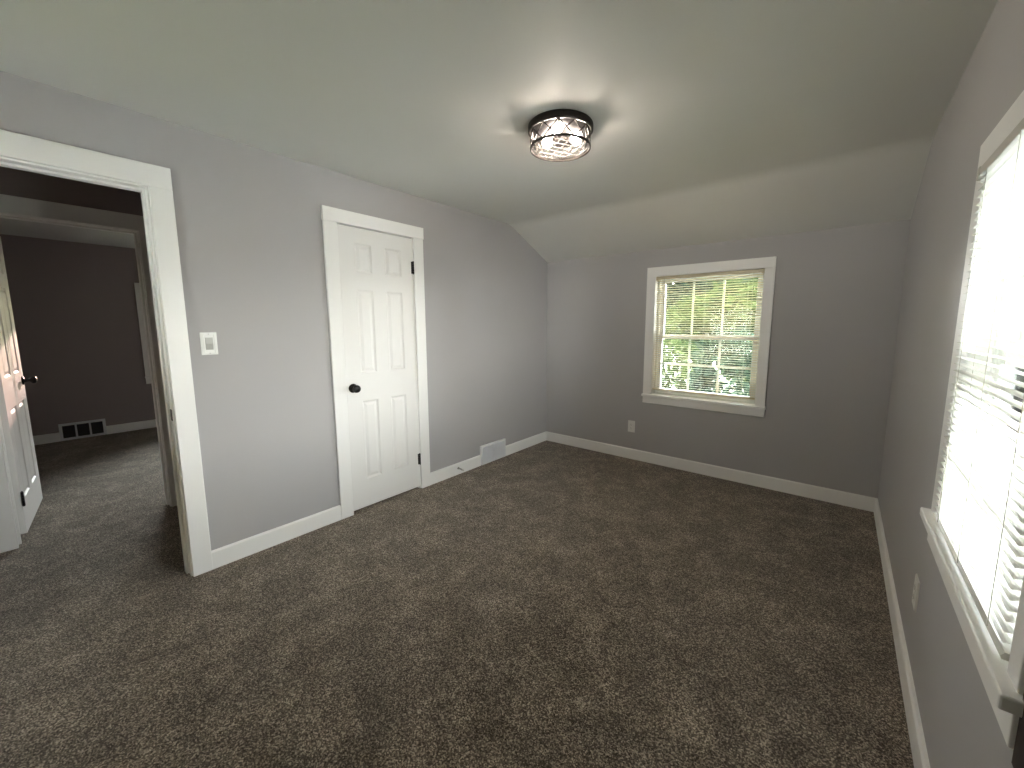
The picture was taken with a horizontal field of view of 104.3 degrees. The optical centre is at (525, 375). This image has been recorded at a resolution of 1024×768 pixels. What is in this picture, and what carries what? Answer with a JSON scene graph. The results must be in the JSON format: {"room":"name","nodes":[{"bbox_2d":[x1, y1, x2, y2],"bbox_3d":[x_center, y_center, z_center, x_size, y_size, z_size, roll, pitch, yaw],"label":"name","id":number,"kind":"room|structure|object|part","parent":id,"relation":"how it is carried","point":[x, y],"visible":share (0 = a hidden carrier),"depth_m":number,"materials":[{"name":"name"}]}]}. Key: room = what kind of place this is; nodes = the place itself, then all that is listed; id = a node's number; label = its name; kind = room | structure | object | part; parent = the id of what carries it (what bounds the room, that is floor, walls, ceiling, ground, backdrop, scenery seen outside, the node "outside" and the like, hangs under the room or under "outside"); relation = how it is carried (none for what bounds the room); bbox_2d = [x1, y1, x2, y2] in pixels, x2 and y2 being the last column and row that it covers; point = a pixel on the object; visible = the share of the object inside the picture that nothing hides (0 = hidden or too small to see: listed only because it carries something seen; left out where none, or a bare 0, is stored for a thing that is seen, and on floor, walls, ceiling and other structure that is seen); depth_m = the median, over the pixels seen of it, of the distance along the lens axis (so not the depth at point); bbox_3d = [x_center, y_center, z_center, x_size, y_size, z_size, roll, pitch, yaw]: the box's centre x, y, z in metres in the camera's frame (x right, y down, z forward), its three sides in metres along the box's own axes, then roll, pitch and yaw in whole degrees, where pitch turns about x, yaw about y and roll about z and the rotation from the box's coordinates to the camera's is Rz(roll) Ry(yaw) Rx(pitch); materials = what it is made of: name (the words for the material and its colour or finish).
{"room":"empty bedroom","nodes":[
{"label":"empty bedroom","id":0,"kind":"room"},
{"bbox_2d":[0,218,134,247],"bbox_3d":[-3.765,-1.408,3.091,4.340,0.077,4.560,6,9,38],"label":"ceiling","id":1,"kind":"structure","parent":0,"point":[7,226],"depth_m":4.23,"materials":[{"name":"paint"}]},
{"bbox_2d":[0,166,142,215],"bbox_3d":[-3.460,-0.070,1.988,0.130,2.352,3.200,6,9,38],"label":"wall","id":2,"kind":"structure","parent":0,"point":[13,182],"depth_m":2.49,"materials":[{"name":"grey paint"}]},
{"bbox_2d":[0,237,42,533],"bbox_3d":[-3.485,0.011,2.680,0.757,1.955,0.177,7,10,44],"label":"door","id":3,"kind":"structure","parent":2,"relation":"in","point":[14,412],"depth_m":2.68,"materials":[{"name":"white paint"}]},
{"bbox_3d":[-3.673,0.030,2.945,0.064,0.064,0.071,7,10,44],"label":"knob","id":4,"kind":"part","parent":3,"relation":"part of","materials":[{"name":"black metal"}]},
{"bbox_2d":[0,194,176,552],"bbox_3d":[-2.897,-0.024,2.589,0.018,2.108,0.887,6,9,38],"label":"trim","id":5,"kind":"structure","parent":2,"relation":"attached to","point":[9,204],"depth_m":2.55,"materials":[{"name":"white paint"}]},
{"bbox_3d":[-3.146,0.068,2.285,0.018,2.004,0.087,6,9,38],"label":"casing","id":6,"kind":"part","parent":5,"relation":"part of","materials":[{"name":"white paint"}]},
{"bbox_3d":[-2.897,-1.018,2.462,0.018,0.104,0.887,6,9,38],"label":"head casing","id":7,"kind":"part","parent":5,"relation":"part of","materials":[{"name":"white paint"}]},
{"bbox_3d":[-2.648,-0.012,2.907,0.018,2.004,0.087,6,9,38],"label":"casing","id":8,"kind":"part","parent":5,"relation":"part of","materials":[{"name":"white paint"}]},
{"bbox_2d":[0,234,155,435],"bbox_3d":[-5.519,-0.407,4.623,0.140,2.352,4.800,6,9,38],"label":"wall","id":9,"kind":"structure","parent":0,"point":[74,306],"depth_m":4.73,"materials":[{"name":"grey paint"}]},
{"bbox_2d":[33,433,60,444],"bbox_3d":[-6.182,0.829,3.815,0.015,0.105,2.235,6,9,38],"label":"baseboard","id":10,"kind":"structure","parent":9,"relation":"attached to","point":[54,437],"depth_m":4.60,"materials":[{"name":"white paint"}]},
{"bbox_2d":[58,419,106,440],"bbox_3d":[-5.367,0.650,4.823,0.020,0.200,0.382,6,9,38],"label":"air vent","id":11,"kind":"object","parent":9,"relation":"in","point":[83,429],"visible":1,"depth_m":4.81,"materials":[{"name":"white metal"}]},
{"bbox_2d":[106,419,156,433],"bbox_3d":[-4.646,0.583,5.734,0.015,0.105,1.945,6,9,38],"label":"baseboard","id":12,"kind":"structure","parent":9,"relation":"attached to","point":[118,428],"depth_m":5.15,"materials":[{"name":"white paint"}]},
{"bbox_2d":[134,283,150,383],"bbox_3d":[-4.743,-0.599,5.585,0.200,1.304,1.012,6,9,38],"label":"window","id":13,"kind":"structure","parent":9,"relation":"in","point":[136,285],"depth_m":5.16,"materials":[{"name":"white paint"}]},
{"bbox_2d":[0,71,546,550],"bbox_3d":[-1.362,-0.159,2.687,0.120,2.352,5.012,6,9,38],"label":"wall","id":14,"kind":"structure","parent":0,"point":[249,226],"depth_m":2.44,"materials":[{"name":"grey paint"}]},
{"bbox_2d":[0,129,212,576],"bbox_3d":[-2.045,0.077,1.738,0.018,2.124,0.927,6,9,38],"label":"trim","id":15,"kind":"structure","parent":14,"relation":"attached to","point":[13,145],"depth_m":1.99,"materials":[{"name":"white paint"}]},
{"bbox_3d":[-2.045,-0.927,1.609,0.018,0.100,0.927,6,9,38],"label":"head casing","id":16,"kind":"part","parent":15,"relation":"part of","materials":[{"name":"white paint"}]},
{"bbox_3d":[-1.784,0.085,2.070,0.018,2.024,0.087,6,9,38],"label":"casing","id":17,"kind":"part","parent":15,"relation":"part of","materials":[{"name":"white paint"}]},
{"bbox_2d":[200,332,217,354],"bbox_3d":[-1.705,-0.174,2.142,0.012,0.120,0.072,6,9,38],"label":"light switch","id":18,"kind":"object","parent":14,"relation":"attached to","point":[208,340],"visible":1,"depth_m":2.14,"materials":[{"name":"white plastic"}]},
{"bbox_2d":[211,505,341,568],"bbox_3d":[-1.530,0.996,2.512,0.015,0.105,0.734,6,9,38],"label":"baseboard","id":19,"kind":"structure","parent":14,"relation":"attached to","point":[224,555],"depth_m":2.46,"materials":[{"name":"white paint"}]},
{"bbox_2d":[321,205,430,518],"bbox_3d":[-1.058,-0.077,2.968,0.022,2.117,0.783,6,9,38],"label":"trim","id":20,"kind":"structure","parent":14,"relation":"attached to","point":[330,216],"depth_m":2.77,"materials":[{"name":"white paint"}]},
{"bbox_3d":[-1.273,0.001,2.709,0.018,2.029,0.090,6,9,38],"label":"casing","id":21,"kind":"part","parent":20,"relation":"part of","materials":[{"name":"white paint"}]},
{"bbox_3d":[-1.058,-1.083,2.839,0.022,0.088,0.783,6,9,38],"label":"head casing","id":22,"kind":"part","parent":20,"relation":"part of","materials":[{"name":"white paint"}]},
{"bbox_3d":[-0.847,-0.067,3.241,0.018,2.029,0.090,6,9,38],"label":"casing","id":23,"kind":"part","parent":20,"relation":"part of","materials":[{"name":"white paint"}]},
{"bbox_2d":[337,224,420,510],"bbox_3d":[-1.046,-0.041,2.974,0.106,2.000,0.595,6,9,38],"label":"door","id":24,"kind":"structure","parent":14,"relation":"in","point":[377,268],"depth_m":2.95,"materials":[{"name":"white paint"}]},
{"bbox_3d":[-1.190,0.089,2.779,0.071,0.064,0.064,6,9,38],"label":"knob","id":25,"kind":"part","parent":24,"relation":"part of","materials":[{"name":"black metal"}]},
{"bbox_2d":[430,455,480,484],"bbox_3d":[-0.631,0.852,3.636,0.015,0.105,0.610,6,9,38],"label":"baseboard","id":26,"kind":"structure","parent":14,"relation":"attached to","point":[439,475],"depth_m":3.60,"materials":[{"name":"white paint"}]},
{"bbox_2d":[480,438,505,464],"bbox_3d":[-0.328,0.758,4.000,0.026,0.190,0.352,6,9,38],"label":"air vent","id":27,"kind":"object","parent":14,"relation":"in","point":[495,450],"visible":1,"depth_m":3.99,"materials":[{"name":"white metal"}]},
{"bbox_2d":[506,432,545,455],"bbox_3d":[0.009,0.750,4.434,0.015,0.105,0.743,6,9,38],"label":"baseboard","id":28,"kind":"structure","parent":14,"relation":"attached to","point":[517,446],"depth_m":4.41,"materials":[{"name":"white paint"}]},
{"bbox_2d":[0,427,913,767],"bbox_3d":[-2.182,1.058,2.913,7.710,0.120,6.202,6,9,38],"label":"floor","id":29,"kind":"structure","parent":0,"point":[545,604],"depth_m":1.80,"materials":[{"name":"brown carpet"}]},
{"bbox_2d":[0,0,997,262],"bbox_3d":[-0.152,-1.098,1.598,2.970,0.373,5.012,6,9,38],"label":"ceiling","id":30,"kind":"structure","parent":0,"point":[714,121],"depth_m":1.70,"materials":[{"name":"paint"}]},
{"bbox_2d":[528,109,592,161],"bbox_3d":[0.174,-1.201,2.004,0.326,0.112,0.326,6,9,38],"label":"ceiling light","id":31,"kind":"object","parent":30,"relation":"attached to","point":[558,128],"visible":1,"depth_m":1.94,"materials":[{"name":"clear glass"}]},
{"bbox_3d":[0.117,-1.209,2.061,0.064,0.047,0.047,6,9,38],"label":"bulb","id":32,"kind":"part","parent":31,"relation":"part of","materials":[{"name":"white glass"}]},
{"bbox_2d":[551,136,558,143],"bbox_3d":[0.150,-1.205,2.028,0.032,0.028,0.028,7,10,44],"label":"bulb","id":33,"kind":"object","parent":31,"relation":"attached to","point":[553,140],"depth_m":2.02,"materials":[{"name":"white glass"}]},
{"bbox_3d":[0.155,-1.192,1.926,0.047,0.047,0.063,2,8,14],"label":"bulb","id":34,"kind":"part","parent":31,"relation":"part of","materials":[{"name":"white glass"}]},
{"bbox_3d":[0.174,-1.185,2.006,0.288,0.076,0.288,6,9,38],"label":"lamp shade","id":35,"kind":"part","parent":31,"relation":"part of","materials":[{"name":"clear glass"}]},
{"bbox_3d":[0.253,-1.205,2.026,0.063,0.047,0.047,-2,8,-16],"label":"bulb","id":36,"kind":"part","parent":31,"relation":"part of","materials":[{"name":"white glass"}]},
{"bbox_2d":[546,219,910,497],"bbox_3d":[1.458,-0.293,3.729,3.230,2.352,0.140,6,9,38],"label":"wall","id":37,"kind":"structure","parent":0,"point":[838,291],"depth_m":3.19,"materials":[{"name":"grey paint"}]},
{"bbox_2d":[628,420,634,432],"bbox_3d":[1.074,0.513,4.044,0.072,0.118,0.008,6,9,38],"label":"wall outlet","id":38,"kind":"object","parent":37,"relation":"attached to","point":[631,424],"visible":1,"depth_m":4.04,"materials":[{"name":"white plastic"}]},
{"bbox_2d":[641,256,776,416],"bbox_3d":[1.614,-0.349,3.592,1.059,1.294,0.206,6,9,38],"label":"window","id":39,"kind":"structure","parent":37,"relation":"in","point":[756,407],"depth_m":3.51,"materials":[{"name":"white paint"}]},
{"bbox_3d":[1.620,-0.091,3.625,0.841,0.554,0.030,6,9,38],"label":"sash","id":40,"kind":"part","parent":39,"relation":"part of","materials":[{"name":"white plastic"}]},
{"bbox_2d":[652,269,764,399],"bbox_3d":[1.578,-0.365,3.537,0.879,1.074,0.044,6,9,38],"label":"mini blind","id":41,"kind":"object","parent":39,"relation":"attached to","point":[762,271],"visible":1,"depth_m":3.50,"materials":[{"name":"beige plastic"}]},
{"bbox_3d":[1.581,0.159,3.606,0.873,0.017,0.026,6,9,38],"label":"rail","id":42,"kind":"part","parent":41,"relation":"part of","materials":[{"name":"beige plastic"}]},
{"bbox_3d":[1.581,-0.881,3.474,0.879,0.035,0.036,6,9,38],"label":"head rail","id":43,"kind":"part","parent":41,"relation":"part of","materials":[{"name":"beige plastic"}]},
{"bbox_3d":[1.631,-0.352,3.605,0.885,1.122,0.075,6,9,38],"label":"vinyl frame","id":44,"kind":"part","parent":39,"relation":"part of","materials":[{"name":"white plastic"}]},
{"bbox_3d":[1.642,-0.609,3.586,0.841,0.564,0.030,6,9,38],"label":"sash","id":45,"kind":"part","parent":39,"relation":"part of","materials":[{"name":"white plastic"}]},
{"bbox_2d":[546,431,877,511],"bbox_3d":[1.401,0.829,3.817,2.970,0.105,0.015,6,9,38],"label":"baseboard","id":46,"kind":"structure","parent":37,"relation":"attached to","point":[862,502],"depth_m":3.50,"materials":[{"name":"white paint"}]},
{"bbox_2d":[878,0,1023,767],"bbox_3d":[1.066,0.086,0.775,0.140,2.352,5.012,6,9,38],"label":"wall","id":47,"kind":"structure","parent":0,"point":[961,728],"depth_m":1.47,"materials":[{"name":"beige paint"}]},
{"bbox_2d":[874,499,929,767],"bbox_3d":[1.000,1.195,0.960,0.015,0.105,4.997,6,9,38],"label":"baseboard","id":48,"kind":"structure","parent":47,"relation":"attached to","point":[915,729],"depth_m":1.53,"materials":[{"name":"white paint"}]},
{"bbox_2d":[912,574,919,612],"bbox_3d":[1.464,0.814,1.494,0.008,0.118,0.072,6,9,38],"label":"wall outlet","id":49,"kind":"object","parent":47,"relation":"attached to","point":[916,581],"visible":1,"depth_m":1.48,"materials":[{"name":"white plastic"}]},
{"bbox_2d":[920,90,1023,749],"bbox_3d":[1.151,-0.017,0.878,0.211,1.244,0.887,6,9,38],"label":"window","id":50,"kind":"structure","parent":47,"relation":"in","point":[1003,680],"depth_m":1.09,"materials":[{"name":"white paint"}]},
{"bbox_2d":[933,118,1023,660],"bbox_3d":[1.080,-0.038,0.912,0.036,1.040,0.702,6,9,38],"label":"mini blind","id":51,"kind":"object","parent":50,"relation":"attached to","point":[979,513],"visible":0.99,"depth_m":0.90,"materials":[{"name":"grey plastic"}]},
{"bbox_3d":[1.080,0.469,0.977,0.026,0.017,0.696,6,9,38],"label":"rail","id":52,"kind":"part","parent":51,"relation":"part of","materials":[{"name":"grey plastic"}]},
{"bbox_3d":[1.080,-0.536,0.848,0.036,0.035,0.702,6,9,38],"label":"head rail","id":53,"kind":"part","parent":51,"relation":"part of","materials":[{"name":"grey plastic"}]},
{"bbox_3d":[1.159,-0.023,0.851,0.075,1.055,0.708,6,9,38],"label":"vinyl frame","id":54,"kind":"part","parent":50,"relation":"part of","materials":[{"name":"white plastic"}]},
{"bbox_3d":[1.145,0.219,0.893,0.030,0.521,0.664,6,9,38],"label":"sash","id":55,"kind":"part","parent":50,"relation":"part of","materials":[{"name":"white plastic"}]},
{"bbox_3d":[1.145,0.219,0.893,0.004,0.457,0.600,6,9,38],"label":"glass pane","id":56,"kind":"part","parent":50,"relation":"part of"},
{"bbox_3d":[1.173,-0.260,0.810,0.030,0.531,0.664,6,9,38],"label":"sash","id":57,"kind":"part","parent":50,"relation":"part of","materials":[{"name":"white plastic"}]},
{"bbox_2d":[1011,694,1023,767],"bbox_3d":[0.617,0.041,0.328,0.019,1.305,0.668,6,9,38],"label":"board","id":58,"kind":"object","parent":47,"relation":"attached to","point":[1017,761],"visible":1,"depth_m":0.64,"materials":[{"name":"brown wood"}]},
{"label":"outside","id":59,"kind":"structure","parent":0,"visible":0},
{"bbox_2d":[664,365,742,391],"bbox_3d":[-4.673,1.825,20.066,33.570,0.200,65.000,6,9,38],"label":"lawn","id":60,"kind":"structure","parent":59,"point":[725,386],"depth_m":30.24,"materials":[{"name":"green plant"}]},
{"bbox_2d":[661,339,711,389],"bbox_3d":[1.876,-0.645,10.387,5.400,7.166,4.194,-1,7,-7],"label":"leafy tree","id":61,"kind":"object","parent":60,"relation":"on","point":[681,381],"visible":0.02,"depth_m":9.04,"materials":[{"name":"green plant"}]},
{"bbox_2d":[664,278,757,382],"bbox_3d":[8.334,-2.222,12.844,7.289,9.673,5.662,0,7,1],"label":"leafy tree","id":62,"kind":"object","parent":60,"relation":"on","point":[709,328],"visible":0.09,"depth_m":12.11,"materials":[{"name":"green plant"}]},
{"bbox_2d":[665,280,756,388],"bbox_3d":[10.851,-4.500,20.747,7.645,12.189,9.066,3,8,22],"label":"leafy tree","id":63,"kind":"object","parent":60,"relation":"on","point":[689,290],"visible":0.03,"depth_m":18.60,"materials":[{"name":"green plant"}]},
{"bbox_2d":[686,278,753,395],"bbox_3d":[5.065,0.308,7.166,4.533,6.095,3.823,-2,8,-19],"label":"leafy tree","id":64,"kind":"object","parent":60,"relation":"on","point":[694,381],"visible":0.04,"depth_m":6.80,"materials":[{"name":"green plant"}]}
]}

